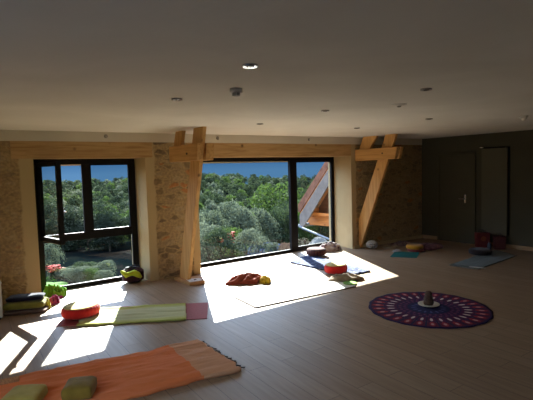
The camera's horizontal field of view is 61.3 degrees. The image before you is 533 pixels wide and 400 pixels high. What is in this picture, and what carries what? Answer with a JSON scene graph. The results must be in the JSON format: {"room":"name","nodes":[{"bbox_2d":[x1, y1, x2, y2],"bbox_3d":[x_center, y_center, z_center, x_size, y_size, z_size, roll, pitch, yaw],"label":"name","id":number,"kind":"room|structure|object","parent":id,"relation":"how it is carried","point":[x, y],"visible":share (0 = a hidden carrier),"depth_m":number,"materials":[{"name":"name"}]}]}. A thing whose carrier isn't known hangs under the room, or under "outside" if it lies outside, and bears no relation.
{"room":"exercise studio","nodes":[
{"label":"exercise studio","id":0,"kind":"room"},
{"bbox_2d":[0,130,421,304],"bbox_3d":[-0.886,0.043,8.080,10.800,2.388,0.931,-4,5,-36],"label":"wall","id":1,"kind":"structure","parent":0,"point":[161,184],"depth_m":7.40,"materials":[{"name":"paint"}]},
{"bbox_2d":[33,159,138,291],"bbox_3d":[-2.589,0.369,6.819,1.530,2.000,0.753,-4,5,-36],"label":"window","id":2,"kind":"structure","parent":1,"relation":"in","point":[89,232],"depth_m":7.02,"materials":[{"name":"metal"}]},
{"bbox_2d":[61,161,287,165],"bbox_3d":[-1.697,-0.970,8.070,9.600,0.645,0.200,-4,5,-36],"label":"trim","id":3,"kind":"structure","parent":1,"relation":"attached to","point":[251,161],"depth_m":8.87,"materials":[{"name":"black metal"}]},
{"bbox_2d":[201,157,334,266],"bbox_3d":[0.045,0.139,9.159,3.715,2.000,0.075,-4,5,-36],"label":"window","id":4,"kind":"structure","parent":1,"relation":"in","point":[292,161],"depth_m":9.50,"materials":[{"name":"metal"}]},
{"bbox_2d":[354,235,422,248],"bbox_3d":[2.831,0.951,10.323,2.250,0.070,0.050,-4,5,-33],"label":"baseboard","id":5,"kind":"structure","parent":1,"relation":"attached to","point":[418,236],"depth_m":10.38,"materials":[{"name":"paint"}]},
{"bbox_2d":[131,162,330,261],"bbox_3d":[-1.623,2.283,8.311,9.600,5.930,0.140,-4,5,-36],"label":"wall","id":6,"kind":"structure","parent":0,"point":[328,162],"depth_m":10.50,"materials":[{"name":"white paint"}]},
{"bbox_2d":[0,0,532,138],"bbox_3d":[1.685,-1.106,4.397,11.200,0.250,10.020,-4,5,-36],"label":"ceiling","id":7,"kind":"structure","parent":0,"point":[66,65],"depth_m":2.77,"materials":[{"name":"paint"}]},
{"bbox_2d":[171,98,181,100],"bbox_3d":[-0.779,-0.873,3.914,0.096,0.012,0.096,-4,5,-36],"label":"recessed light","id":8,"kind":"object","parent":7,"relation":"in","point":[173,99],"visible":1,"depth_m":3.89,"materials":[{"name":"white metal"}]},
{"bbox_2d":[229,87,242,96],"bbox_3d":[-0.237,-0.836,3.505,0.104,0.062,0.104,-4,5,-36],"label":"smoke detector","id":9,"kind":"object","parent":7,"relation":"attached to","point":[235,92],"visible":1,"depth_m":3.47,"materials":[{"name":"grey plastic"}]},
{"bbox_2d":[242,63,257,68],"bbox_3d":[-0.100,-0.811,2.731,0.096,0.016,0.096,-4,5,-36],"label":"recessed light","id":10,"kind":"object","parent":7,"relation":"in","point":[247,65],"visible":1,"depth_m":2.71,"materials":[{"name":"silver metal"}]},
{"bbox_2d":[391,103,406,107],"bbox_3d":[1.367,-0.971,4.643,0.156,0.034,0.156,-4,5,-36],"label":"smoke detector","id":11,"kind":"object","parent":7,"relation":"attached to","point":[398,105],"visible":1,"depth_m":4.60,"materials":[{"name":"grey plastic"}]},
{"bbox_2d":[420,88,431,90],"bbox_3d":[1.331,-0.922,3.755,0.096,0.012,0.096,-4,5,-36],"label":"recessed light","id":12,"kind":"object","parent":7,"relation":"in","point":[422,89],"visible":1,"depth_m":3.73,"materials":[{"name":"black metal"}]},
{"bbox_2d":[519,115,527,120],"bbox_3d":[3.513,-1.114,6.143,0.110,0.068,0.110,-4,5,-36],"label":"smoke detector","id":13,"kind":"object","parent":7,"relation":"attached to","point":[523,118],"visible":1,"depth_m":6.12,"materials":[{"name":"white plastic"}]},
{"bbox_2d":[0,238,532,399],"bbox_3d":[1.788,1.527,4.532,11.200,0.250,9.920,-4,5,-36],"label":"floor","id":14,"kind":"structure","parent":0,"point":[327,346],"depth_m":4.78,"materials":[{"name":"laminate"}]},
{"bbox_2d":[0,281,2,319],"bbox_3d":[-3.607,1.256,5.447,0.690,0.470,0.330,-4,5,-36],"label":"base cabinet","id":15,"kind":"object","parent":14,"relation":"on","point":[1,306],"visible":1,"depth_m":5.51,"materials":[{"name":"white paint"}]},
{"bbox_2d":[3,305,48,315],"bbox_3d":[-3.118,1.425,5.866,0.516,0.051,0.335,-2,4,-12],"label":"folded blanket","id":16,"kind":"object","parent":14,"relation":"on","point":[44,308],"visible":0.67,"depth_m":5.73,"materials":[{"name":"fabric"}]},
{"bbox_2d":[3,297,47,310],"bbox_3d":[-3.142,1.351,5.881,0.496,0.098,0.303,-2,4,-12],"label":"folded blanket","id":17,"kind":"object","parent":16,"relation":"on","point":[40,303],"visible":0.76,"depth_m":5.76,"materials":[{"name":"yellow fabric"}]},
{"bbox_2d":[6,292,45,301],"bbox_3d":[-3.159,1.274,5.904,0.446,0.061,0.245,-2,4,-12],"label":"bolster cushion","id":18,"kind":"object","parent":17,"relation":"on","point":[27,296],"visible":1,"depth_m":5.83,"materials":[{"name":"fabric"}]},
{"bbox_2d":[45,297,50,308],"bbox_3d":[-2.939,1.365,5.997,0.105,0.143,0.152,-4,5,-36],"label":"scarf","id":19,"kind":"object","parent":16,"relation":"on","point":[48,303],"visible":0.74,"depth_m":5.97,"materials":[{"name":"yellow fabric"}]},
{"bbox_2d":[49,294,59,304],"bbox_3d":[-2.917,1.358,6.180,0.153,0.130,0.154,-4,5,-36],"label":"shawl","id":20,"kind":"object","parent":14,"relation":"on","point":[54,299],"visible":0.96,"depth_m":6.15,"materials":[{"name":"pink fabric"}]},
{"bbox_2d":[43,284,66,298],"bbox_3d":[-3.080,1.306,6.518,0.296,0.198,0.220,-2,4,0],"label":"cloth bag","id":21,"kind":"object","parent":14,"relation":"on","point":[49,290],"visible":0.98,"depth_m":6.48,"materials":[{"name":"green fabric"}]},
{"bbox_2d":[0,339,244,399],"bbox_3d":[-1.343,1.512,3.831,2.225,0.049,0.874,-4,4,-27],"label":"yoga mat","id":22,"kind":"object","parent":14,"relation":"on","point":[138,374],"visible":0.88,"depth_m":3.90,"materials":[{"name":"orange fabric"}]},
{"bbox_2d":[0,376,19,384],"bbox_3d":[-2.174,1.520,3.772,0.180,0.035,0.070,-4,4,-27],"label":"block","id":23,"kind":"object","parent":22,"relation":"on","point":[16,378],"visible":1,"depth_m":3.77,"materials":[{"name":"brown wood"}]},
{"bbox_2d":[1,384,47,399],"bbox_3d":[-1.846,1.500,3.426,0.279,0.110,0.289,-2,4,-4],"label":"cushion","id":24,"kind":"object","parent":22,"relation":"on","point":[28,391],"visible":1,"depth_m":3.41,"materials":[{"name":"fabric"}]},
{"bbox_2d":[61,376,96,399],"bbox_3d":[-1.464,1.476,3.530,0.234,0.124,0.246,-2,4,-10],"label":"cushion","id":25,"kind":"object","parent":22,"relation":"on","point":[83,387],"visible":1,"depth_m":3.44,"materials":[{"name":"green fabric"}]},
{"bbox_2d":[56,302,207,326],"bbox_3d":[-1.608,1.421,5.631,1.754,0.006,0.666,-2,4,-4],"label":"exercise mat","id":26,"kind":"object","parent":14,"relation":"on","point":[194,311],"visible":0.36,"depth_m":5.56,"materials":[{"name":"pink rubber"}]},
{"bbox_2d":[76,303,186,326],"bbox_3d":[-1.631,1.407,5.571,1.312,0.028,0.660,-2,4,-5],"label":"towel","id":27,"kind":"object","parent":26,"relation":"on","point":[161,312],"visible":0.94,"depth_m":5.50,"materials":[{"name":"fabric"}]},
{"bbox_2d":[61,300,99,319],"bbox_3d":[-2.296,1.351,5.567,0.456,0.133,0.456,-4,5,-36],"label":"round cushion","id":28,"kind":"object","parent":27,"relation":"on","point":[82,309],"visible":1,"depth_m":5.42,"materials":[{"name":"red fabric"}]},
{"bbox_2d":[122,264,143,282],"bbox_3d":[-2.158,1.178,7.271,0.355,0.302,0.248,-3,4,-22],"label":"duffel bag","id":29,"kind":"object","parent":14,"relation":"on","point":[131,279],"visible":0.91,"depth_m":7.19,"materials":[{"name":"black fabric"}]},
{"bbox_2d":[120,270,141,277],"bbox_3d":[-2.130,1.173,7.098,0.328,0.164,0.090,-4,4,-29],"label":"scarf","id":30,"kind":"object","parent":29,"relation":"on","point":[135,273],"visible":1,"depth_m":7.07,"materials":[{"name":"yellow fabric"}]},
{"bbox_2d":[174,276,204,285],"bbox_3d":[-1.188,1.279,7.207,0.378,0.055,0.537,-4,5,-36],"label":"block","id":31,"kind":"object","parent":14,"relation":"on","point":[179,279],"visible":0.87,"depth_m":7.06,"materials":[{"name":"brown wood"}]},
{"bbox_2d":[169,126,213,279],"bbox_3d":[-1.134,0.120,6.878,0.300,2.408,1.045,-4,5,-36],"label":"roof truss","id":32,"kind":"object","parent":31,"relation":"on","point":[199,151],"visible":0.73,"depth_m":6.77,"materials":[{"name":"brown wood"}]},
{"bbox_2d":[186,278,201,281],"bbox_3d":[-1.124,1.254,7.077,0.227,0.008,0.192,-4,4,-27],"label":"leaflet","id":33,"kind":"object","parent":31,"relation":"on","point":[193,279],"visible":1,"depth_m":7.06,"materials":[{"name":"white paper"}]},
{"bbox_2d":[225,272,261,284],"bbox_3d":[-0.314,1.215,7.075,0.682,0.151,0.311,-2,4,-4],"label":"towel","id":34,"kind":"object","parent":14,"relation":"on","point":[246,278],"visible":0.96,"depth_m":6.98,"materials":[{"name":"fabric"}]},
{"bbox_2d":[259,275,270,283],"bbox_3d":[-0.019,1.228,7.009,0.194,0.118,0.158,-2,4,-8],"label":"crumpled cloth","id":35,"kind":"object","parent":14,"relation":"on","point":[264,279],"visible":1,"depth_m":6.96,"materials":[{"name":"yellow fabric"}]},
{"bbox_2d":[234,278,355,307],"bbox_3d":[0.430,1.306,6.423,1.719,0.016,0.625,-4,4,-31],"label":"exercise mat","id":36,"kind":"object","parent":14,"relation":"on","point":[299,291],"visible":0.98,"depth_m":6.35,"materials":[{"name":"green rubber"}]},
{"bbox_2d":[328,273,363,280],"bbox_3d":[1.238,1.188,7.048,0.576,0.094,0.272,-1,4,2],"label":"blanket","id":37,"kind":"object","parent":36,"relation":"on","point":[345,276],"visible":1,"depth_m":6.96,"materials":[{"name":"beige fabric"}]},
{"bbox_2d":[343,281,356,284],"bbox_3d":[1.257,1.250,6.780,0.200,0.012,0.200,-4,5,-36],"label":"pad","id":38,"kind":"object","parent":36,"relation":"on","point":[345,282],"visible":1,"depth_m":6.77,"materials":[{"name":"green fabric"}]},
{"bbox_2d":[290,255,337,269],"bbox_3d":[0.883,1.159,8.312,0.773,0.033,1.155,-4,5,-36],"label":"exercise mat","id":39,"kind":"object","parent":14,"relation":"on","point":[317,262],"depth_m":8.36,"materials":[{"name":"blue rubber"}]},
{"bbox_2d":[306,247,325,255],"bbox_3d":[0.999,1.027,9.030,0.416,0.133,0.416,-4,5,-36],"label":"round cushion","id":40,"kind":"object","parent":39,"relation":"on","point":[311,251],"visible":1,"depth_m":8.87,"materials":[{"name":"brown fabric"}]},
{"bbox_2d":[319,242,340,251],"bbox_3d":[1.347,0.989,9.570,0.558,0.178,0.226,-2,4,-10],"label":"rolled blanket","id":41,"kind":"object","parent":14,"relation":"on","point":[329,247],"visible":0.95,"depth_m":9.51,"materials":[{"name":"beige fabric"}]},
{"bbox_2d":[345,265,369,274],"bbox_3d":[1.453,1.192,7.571,0.453,0.033,0.604,-4,5,-36],"label":"towel","id":42,"kind":"object","parent":14,"relation":"on","point":[350,269],"depth_m":7.56,"materials":[{"name":"white fabric"}]},
{"bbox_2d":[324,262,346,273],"bbox_3d":[1.154,1.125,7.490,0.416,0.143,0.374,-4,5,-36],"label":"round cushion","id":43,"kind":"object","parent":42,"relation":"on","point":[331,267],"visible":1,"depth_m":7.35,"materials":[{"name":"red fabric"}]},
{"bbox_2d":[366,240,377,248],"bbox_3d":[2.270,0.960,9.676,0.255,0.186,0.256,-5,5,-44],"label":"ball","id":44,"kind":"object","parent":14,"relation":"on","point":[372,243],"visible":1,"depth_m":9.62,"materials":[{"name":"white metal"}]},
{"bbox_2d":[355,134,403,247],"bbox_3d":[2.252,-0.144,9.414,0.248,2.408,1.355,-4,5,-36],"label":"roof truss","id":45,"kind":"object","parent":14,"relation":"on","point":[383,155],"visible":0.83,"depth_m":9.34,"materials":[{"name":"brown wood"}]},
{"bbox_2d":[389,241,410,245],"bbox_3d":[3.003,0.955,9.997,0.535,0.096,0.282,-3,4,-16],"label":"shawl","id":46,"kind":"object","parent":14,"relation":"on","point":[399,243],"visible":0.92,"depth_m":9.91,"materials":[{"name":"brown fabric"}]},
{"bbox_2d":[390,252,419,257],"bbox_3d":[2.740,1.080,8.892,0.485,0.009,0.587,0,4,24],"label":"exercise mat","id":47,"kind":"object","parent":14,"relation":"on","point":[395,254],"visible":1,"depth_m":8.86,"materials":[{"name":"teal rubber"}]},
{"bbox_2d":[407,248,424,251],"bbox_3d":[3.089,1.023,9.285,0.360,0.050,0.360,-4,5,-36],"label":"pad","id":48,"kind":"object","parent":14,"relation":"on","point":[423,249],"visible":0.68,"depth_m":9.15,"materials":[{"name":"red fabric"}]},
{"bbox_2d":[406,243,423,249],"bbox_3d":[3.059,0.956,9.284,0.355,0.087,0.355,-4,5,-36],"label":"round cushion","id":49,"kind":"object","parent":48,"relation":"on","point":[414,246],"visible":1,"depth_m":9.16,"materials":[{"name":"yellow fabric"}]},
{"bbox_2d":[368,292,492,328],"bbox_3d":[1.987,1.325,5.530,1.437,0.009,1.433,-2,4,-7],"label":"cloth","id":50,"kind":"object","parent":14,"relation":"on","point":[453,312],"visible":0.93,"depth_m":5.39,"materials":[{"name":"purple fabric"}]},
{"bbox_2d":[418,301,439,306],"bbox_3d":[2.021,1.301,5.606,0.260,0.022,0.260,-4,5,-36],"label":"plate","id":51,"kind":"object","parent":50,"relation":"on","point":[436,304],"visible":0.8,"depth_m":5.59,"materials":[{"name":"ceramic"}]},
{"bbox_2d":[423,291,433,305],"bbox_3d":[2.021,1.217,5.617,0.124,0.172,0.126,-4,5,-36],"label":"stone ornament","id":52,"kind":"object","parent":51,"relation":"on","point":[428,298],"visible":1,"depth_m":5.58,"materials":[{"name":"stone"}]},
{"bbox_2d":[421,242,442,249],"bbox_3d":[3.451,0.969,9.629,0.891,0.092,0.533,-4,5,-36],"label":"shawl","id":53,"kind":"object","parent":14,"relation":"on","point":[427,246],"visible":0.82,"depth_m":9.47,"materials":[{"name":"purple fabric"}]},
{"bbox_2d":[474,229,489,247],"bbox_3d":[4.541,0.813,9.472,0.260,0.364,0.176,-1,4,7],"label":"paper bag","id":54,"kind":"object","parent":14,"relation":"on","point":[481,238],"visible":0.94,"depth_m":9.40,"materials":[{"name":"red paper"}]},
{"bbox_2d":[448,250,516,269],"bbox_3d":[4.053,1.079,8.260,1.976,0.021,0.525,-5,5,-41],"label":"exercise mat","id":55,"kind":"object","parent":14,"relation":"on","point":[496,256],"visible":0.92,"depth_m":8.13,"materials":[{"name":"rubber"}]},
{"bbox_2d":[469,247,491,255],"bbox_3d":[4.126,0.989,8.700,0.416,0.102,0.416,-4,5,-36],"label":"round cushion","id":56,"kind":"object","parent":55,"relation":"on","point":[480,251],"visible":1,"depth_m":8.56,"materials":[{"name":"grey fabric"}]},
{"bbox_2d":[493,233,505,248],"bbox_3d":[4.784,0.846,9.245,0.220,0.313,0.170,-1,4,16],"label":"paper bag","id":57,"kind":"object","parent":14,"relation":"on","point":[499,242],"visible":1,"depth_m":9.17,"materials":[{"name":"red paper"}]},
{"bbox_2d":[298,162,328,239],"bbox_3d":[2.849,0.993,13.068,3.046,6.620,2.475,-4,5,-36],"label":"roof overhang","id":58,"kind":"object","parent":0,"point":[313,207],"visible":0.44,"depth_m":12.70,"materials":[{"name":"wood"}]},
{"bbox_2d":[422,130,532,246],"bbox_3d":[6.144,-0.131,7.738,0.200,2.388,9.720,-4,5,-36],"label":"wall","id":59,"kind":"structure","parent":0,"point":[520,143],"depth_m":9.37,"materials":[{"name":"paint"}]},
{"bbox_2d":[437,152,475,243],"bbox_3d":[4.244,-0.045,10.122,0.101,2.005,0.920,-4,5,-36],"label":"door","id":60,"kind":"structure","parent":59,"relation":"in","point":[456,175],"depth_m":10.11,"materials":[{"name":"paint"}]},
{"bbox_2d":[422,235,532,250],"bbox_3d":[6.359,1.044,7.380,0.015,0.080,8.800,-4,5,-36],"label":"baseboard","id":61,"kind":"structure","parent":59,"relation":"attached to","point":[423,236],"depth_m":9.20,"materials":[{"name":"beige wood"}]},
{"bbox_2d":[480,146,509,235],"bbox_3d":[4.765,-0.200,9.410,0.083,1.840,0.592,-4,5,-36],"label":"mirror","id":62,"kind":"object","parent":59,"relation":"attached to","point":[495,161],"visible":0.9,"depth_m":9.35,"materials":[{"name":"mirror"}]},
{"label":"outside","id":63,"kind":"structure","parent":0,"visible":0},
{"bbox_2d":[46,184,308,284],"bbox_3d":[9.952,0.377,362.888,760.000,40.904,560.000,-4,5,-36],"label":"ground","id":64,"kind":"structure","parent":63,"point":[122,256],"depth_m":85.83,"materials":[{"name":"green plant"}]},
{"bbox_2d":[44,200,57,234],"bbox_3d":[-50.804,5.919,106.985,9.588,12.260,10.786,-2,4,-1],"label":"oak tree","id":65,"kind":"object","parent":64,"relation":"on","point":[48,209],"visible":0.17,"depth_m":105.60,"materials":[{"name":"green plant"}]},
{"bbox_2d":[47,264,60,279],"bbox_3d":[-12.364,4.213,26.288,0.721,0.851,0.775,-2,4,-5],"label":"flowering plant","id":66,"kind":"object","parent":64,"relation":"on","point":[52,268],"visible":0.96,"depth_m":26.14,"materials":[{"name":"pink plant"}]},
{"bbox_2d":[44,243,66,279],"bbox_3d":[-14.129,3.898,29.313,1.890,2.826,1.636,-4,5,-36],"label":"shrub","id":67,"kind":"object","parent":64,"relation":"on","point":[49,254],"visible":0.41,"depth_m":29.15,"materials":[{"name":"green plant"}]},
{"bbox_2d":[46,282,67,285],"bbox_3d":[-10.201,4.076,21.757,1.144,0.217,2.330,-4,5,-36],"label":"lawn","id":68,"kind":"structure","parent":64,"relation":"on","point":[47,283],"depth_m":22.02,"materials":[{"name":"green plant"}]},
{"bbox_2d":[52,268,67,279],"bbox_3d":[-11.983,4.316,26.349,1.274,0.739,1.165,0,4,27],"label":"shrub","id":69,"kind":"object","parent":64,"relation":"on","point":[61,270],"visible":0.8,"depth_m":26.09,"materials":[{"name":"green plant"}]},
{"bbox_2d":[45,205,86,251],"bbox_3d":[-44.504,6.600,98.024,11.071,11.013,9.194,-1,4,15],"label":"oak tree","id":70,"kind":"object","parent":64,"relation":"on","point":[73,214],"visible":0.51,"depth_m":97.04,"materials":[{"name":"green plant"}]},
{"bbox_2d":[51,209,86,250],"bbox_3d":[-43.759,6.923,101.193,10.209,10.212,10.277,-2,4,-7],"label":"oak tree","id":71,"kind":"object","parent":64,"relation":"on","point":[80,216],"visible":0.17,"depth_m":99.05,"materials":[{"name":"green plant"}]},
{"bbox_2d":[60,267,84,282],"bbox_3d":[-9.771,3.793,22.755,1.032,0.837,1.129,0,4,26],"label":"shrub","id":72,"kind":"object","parent":64,"relation":"on","point":[70,270],"visible":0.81,"depth_m":22.61,"materials":[{"name":"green plant"}]},
{"bbox_2d":[70,265,90,282],"bbox_3d":[-9.368,3.758,22.728,1.099,0.891,1.202,-2,4,-7],"label":"shrub","id":73,"kind":"object","parent":64,"relation":"on","point":[79,273],"visible":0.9,"depth_m":22.60,"materials":[{"name":"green plant"}]},
{"bbox_2d":[72,261,97,276],"bbox_3d":[-12.734,4.903,31.281,2.161,1.432,2.103,-4,5,-36],"label":"shrub","id":74,"kind":"object","parent":64,"relation":"on","point":[88,262],"visible":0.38,"depth_m":31.34,"materials":[{"name":"green plant"}]},
{"bbox_2d":[68,218,104,250],"bbox_3d":[-39.444,7.766,98.780,8.555,7.892,8.513,-2,4,-1],"label":"oak tree","id":75,"kind":"object","parent":64,"relation":"on","point":[78,226],"visible":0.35,"depth_m":97.97,"materials":[{"name":"green plant"}]},
{"bbox_2d":[83,268,102,281],"bbox_3d":[-8.781,3.805,22.786,0.940,0.829,1.025,1,5,33],"label":"shrub","id":76,"kind":"object","parent":64,"relation":"on","point":[91,273],"visible":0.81,"depth_m":22.60,"materials":[{"name":"green plant"}]},
{"bbox_2d":[85,265,102,276],"bbox_3d":[-10.755,4.477,27.864,1.415,0.960,1.547,-5,5,-39],"label":"shrub","id":77,"kind":"object","parent":64,"relation":"on","point":[96,266],"visible":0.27,"depth_m":27.70,"materials":[{"name":"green plant"}]},
{"bbox_2d":[93,270,114,279],"bbox_3d":[-8.105,3.802,22.582,0.999,0.722,1.092,-2,4,-7],"label":"shrub","id":78,"kind":"object","parent":64,"relation":"on","point":[104,274],"visible":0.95,"depth_m":22.46,"materials":[{"name":"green plant"}]},
{"bbox_2d":[93,218,119,250],"bbox_3d":[-33.979,7.676,97.445,6.613,7.690,6.748,0,4,20],"label":"oak tree","id":79,"kind":"object","parent":64,"relation":"on","point":[109,242],"visible":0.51,"depth_m":96.67,"materials":[{"name":"green plant"}]},
{"bbox_2d":[96,260,116,275],"bbox_3d":[-10.176,4.367,28.368,1.638,1.348,1.498,0,4,26],"label":"shrub","id":80,"kind":"object","parent":64,"relation":"on","point":[106,265],"visible":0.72,"depth_m":28.14,"materials":[{"name":"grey plant"}]},
{"bbox_2d":[90,203,125,249],"bbox_3d":[-36.135,6.234,101.112,9.451,11.265,8.608,2,5,44],"label":"oak tree","id":81,"kind":"object","parent":64,"relation":"on","point":[102,213],"visible":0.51,"depth_m":99.66,"materials":[{"name":"green plant"}]},
{"bbox_2d":[97,212,129,246],"bbox_3d":[-35.916,7.119,106.481,9.849,8.954,9.676,-1,4,10],"label":"oak tree","id":82,"kind":"object","parent":64,"relation":"on","point":[118,223],"visible":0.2,"depth_m":105.11,"materials":[{"name":"green plant"}]},
{"bbox_2d":[118,213,129,242],"bbox_3d":[-37.206,7.430,113.567,8.185,8.296,6.585,-3,4,-25],"label":"oak tree","id":83,"kind":"object","parent":64,"relation":"on","point":[122,213],"visible":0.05,"depth_m":113.32,"materials":[{"name":"green plant"}]},
{"bbox_2d":[121,212,131,242],"bbox_3d":[-29.462,6.998,103.860,7.453,9.150,10.161,-4,5,-32],"label":"oak tree","id":84,"kind":"object","parent":64,"relation":"on","point":[127,219],"visible":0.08,"depth_m":103.78,"materials":[{"name":"green plant"}]},
{"bbox_2d":[43,173,315,218],"bbox_3d":[-22.682,-6.397,248.779,253.991,18.422,273.629,-4,5,-36],"label":"forest","id":85,"kind":"object","parent":64,"relation":"on","point":[213,185],"visible":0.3,"depth_m":221.59,"materials":[{"name":"green plant"}]},
{"bbox_2d":[199,220,218,261],"bbox_3d":[-4.699,2.972,30.291,2.731,3.352,2.497,-3,4,-17],"label":"shrub","id":86,"kind":"object","parent":64,"relation":"on","point":[204,223],"visible":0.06,"depth_m":29.98,"materials":[{"name":"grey plant"}]},
{"bbox_2d":[200,224,224,262],"bbox_3d":[-3.456,2.605,27.278,2.367,2.521,2.164,-1,4,15],"label":"shrub","id":87,"kind":"object","parent":64,"relation":"on","point":[206,252],"visible":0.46,"depth_m":26.96,"materials":[{"name":"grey plant"}]},
{"bbox_2d":[201,246,223,262],"bbox_3d":[-7.456,5.864,55.640,5.871,6.416,5.451,-1,4,16],"label":"shrub","id":88,"kind":"object","parent":64,"relation":"on","point":[204,246],"visible":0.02,"depth_m":54.83,"materials":[{"name":"green plant"}]},
{"bbox_2d":[199,207,231,259],"bbox_3d":[-3.817,2.451,33.093,3.173,4.050,2.916,-4,5,-36],"label":"shrub","id":89,"kind":"object","parent":64,"relation":"on","point":[217,220],"visible":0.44,"depth_m":32.65,"materials":[{"name":"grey plant"}]},
{"bbox_2d":[204,225,241,260],"bbox_3d":[-2.372,2.234,24.141,1.887,1.877,1.836,2,5,42],"label":"shrub","id":90,"kind":"object","parent":64,"relation":"on","point":[226,237],"visible":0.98,"depth_m":23.86,"materials":[{"name":"green plant"}]},
{"bbox_2d":[216,198,239,255],"bbox_3d":[-3.149,2.168,36.291,3.459,4.807,3.163,-1,4,6],"label":"shrub","id":91,"kind":"object","parent":64,"relation":"on","point":[224,209],"visible":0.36,"depth_m":35.61,"materials":[{"name":"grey plant"}]},
{"bbox_2d":[230,231,234,256],"bbox_3d":[-1.975,2.521,25.691,0.480,1.446,0.530,-4,5,-36],"label":"flowering plant","id":92,"kind":"object","parent":64,"relation":"on","point":[232,232],"visible":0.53,"depth_m":25.71,"materials":[{"name":"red plant"}]},
{"bbox_2d":[221,227,247,256],"bbox_3d":[-2.046,2.697,28.240,2.030,2.079,1.887,-4,5,-36],"label":"shrub","id":93,"kind":"object","parent":64,"relation":"on","point":[236,233],"visible":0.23,"depth_m":27.99,"materials":[{"name":"green plant"}]},
{"bbox_2d":[227,202,261,252],"bbox_3d":[-1.648,2.159,34.038,2.913,4.048,2.664,-2,4,-10],"label":"shrub","id":94,"kind":"object","parent":64,"relation":"on","point":[243,217],"visible":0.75,"depth_m":33.59,"materials":[{"name":"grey plant"}]},
{"bbox_2d":[230,227,263,255],"bbox_3d":[-1.068,2.252,24.223,1.820,1.644,1.665,-2,4,-2],"label":"shrub","id":95,"kind":"object","parent":64,"relation":"on","point":[247,234],"visible":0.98,"depth_m":23.98,"materials":[{"name":"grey plant"}]},
{"bbox_2d":[247,235,271,254],"bbox_3d":[-0.412,2.681,26.247,1.547,1.273,1.415,1,4,30],"label":"shrub","id":96,"kind":"object","parent":64,"relation":"on","point":[257,246],"visible":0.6,"depth_m":26.04,"materials":[{"name":"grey plant"}]},
{"bbox_2d":[248,242,277,255],"bbox_3d":[-0.196,3.335,30.746,2.471,1.018,1.238,-2,4,-2],"label":"flowering plant","id":97,"kind":"object","parent":64,"relation":"on","point":[264,251],"visible":0.09,"depth_m":30.30,"materials":[{"name":"plant"}]},
{"bbox_2d":[245,205,281,243],"bbox_3d":[-0.214,2.635,38.069,3.277,4.554,2.997,-3,4,-19],"label":"shrub","id":98,"kind":"object","parent":64,"relation":"on","point":[266,222],"visible":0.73,"depth_m":37.51,"materials":[{"name":"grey plant"}]},
{"bbox_2d":[264,242,279,251],"bbox_3d":[0.362,3.303,30.270,1.332,1.080,1.456,-4,4,-27],"label":"shrub","id":99,"kind":"object","parent":64,"relation":"on","point":[275,245],"visible":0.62,"depth_m":29.96,"materials":[{"name":"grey plant"}]},
{"bbox_2d":[245,181,305,225],"bbox_3d":[1.642,3.689,74.209,12.125,13.364,12.444,1,5,35],"label":"oak tree","id":100,"kind":"object","parent":64,"relation":"on","point":[266,197],"visible":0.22,"depth_m":73.43,"materials":[{"name":"green plant"}]},
{"bbox_2d":[261,206,289,243],"bbox_3d":[0.982,2.864,40.134,3.171,4.862,3.259,-3,4,-16],"label":"shrub","id":101,"kind":"object","parent":64,"relation":"on","point":[278,216],"visible":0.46,"depth_m":39.58,"materials":[{"name":"green plant"}]},
{"bbox_2d":[267,198,298,241],"bbox_3d":[2.542,3.524,48.703,5.821,7.630,6.652,-2,4,-4],"label":"oak tree","id":102,"kind":"object","parent":64,"relation":"on","point":[279,200],"visible":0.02,"depth_m":47.42,"materials":[{"name":"green plant"}]},
{"bbox_2d":[278,242,289,250],"bbox_3d":[1.305,3.276,30.186,1.466,0.957,1.107,-4,5,-36],"label":"earth mound","id":103,"kind":"object","parent":64,"relation":"on","point":[284,246],"visible":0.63,"depth_m":29.94,"materials":[{"name":"brown soil"}]},
{"bbox_2d":[276,201,299,242],"bbox_3d":[2.334,2.821,42.245,3.430,5.686,3.338,-2,4,-8],"label":"shrub","id":104,"kind":"object","parent":64,"relation":"on","point":[286,212],"visible":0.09,"depth_m":41.45,"materials":[{"name":"green plant"}]},
{"bbox_2d":[288,196,318,245],"bbox_3d":[3.450,2.555,40.083,3.140,5.930,2.881,-2,4,-12],"label":"shrub","id":105,"kind":"object","parent":64,"relation":"on","point":[302,237],"visible":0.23,"depth_m":39.91,"materials":[{"name":"green plant"}]},
{"bbox_2d":[301,225,328,240],"bbox_3d":[4.802,2.903,42.154,3.430,5.402,3.338,-1,4,7],"label":"shrub","id":106,"kind":"object","parent":64,"relation":"on","point":[318,225],"visible":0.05,"depth_m":41.68,"materials":[{"name":"green plant"}]},
{"bbox_2d":[308,237,326,244],"bbox_3d":[2.911,2.565,25.113,1.809,1.056,1.280,-4,5,-36],"label":"boulder","id":107,"kind":"object","parent":64,"relation":"on","point":[316,239],"visible":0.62,"depth_m":24.88,"materials":[{"name":"stone"}]},
{"bbox_2d":[318,225,328,241],"bbox_3d":[5.920,2.856,40.111,3.004,4.606,3.087,-1,4,15],"label":"shrub","id":108,"kind":"object","parent":64,"relation":"on","point":[321,228],"visible":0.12,"depth_m":39.86,"materials":[{"name":"green plant"}]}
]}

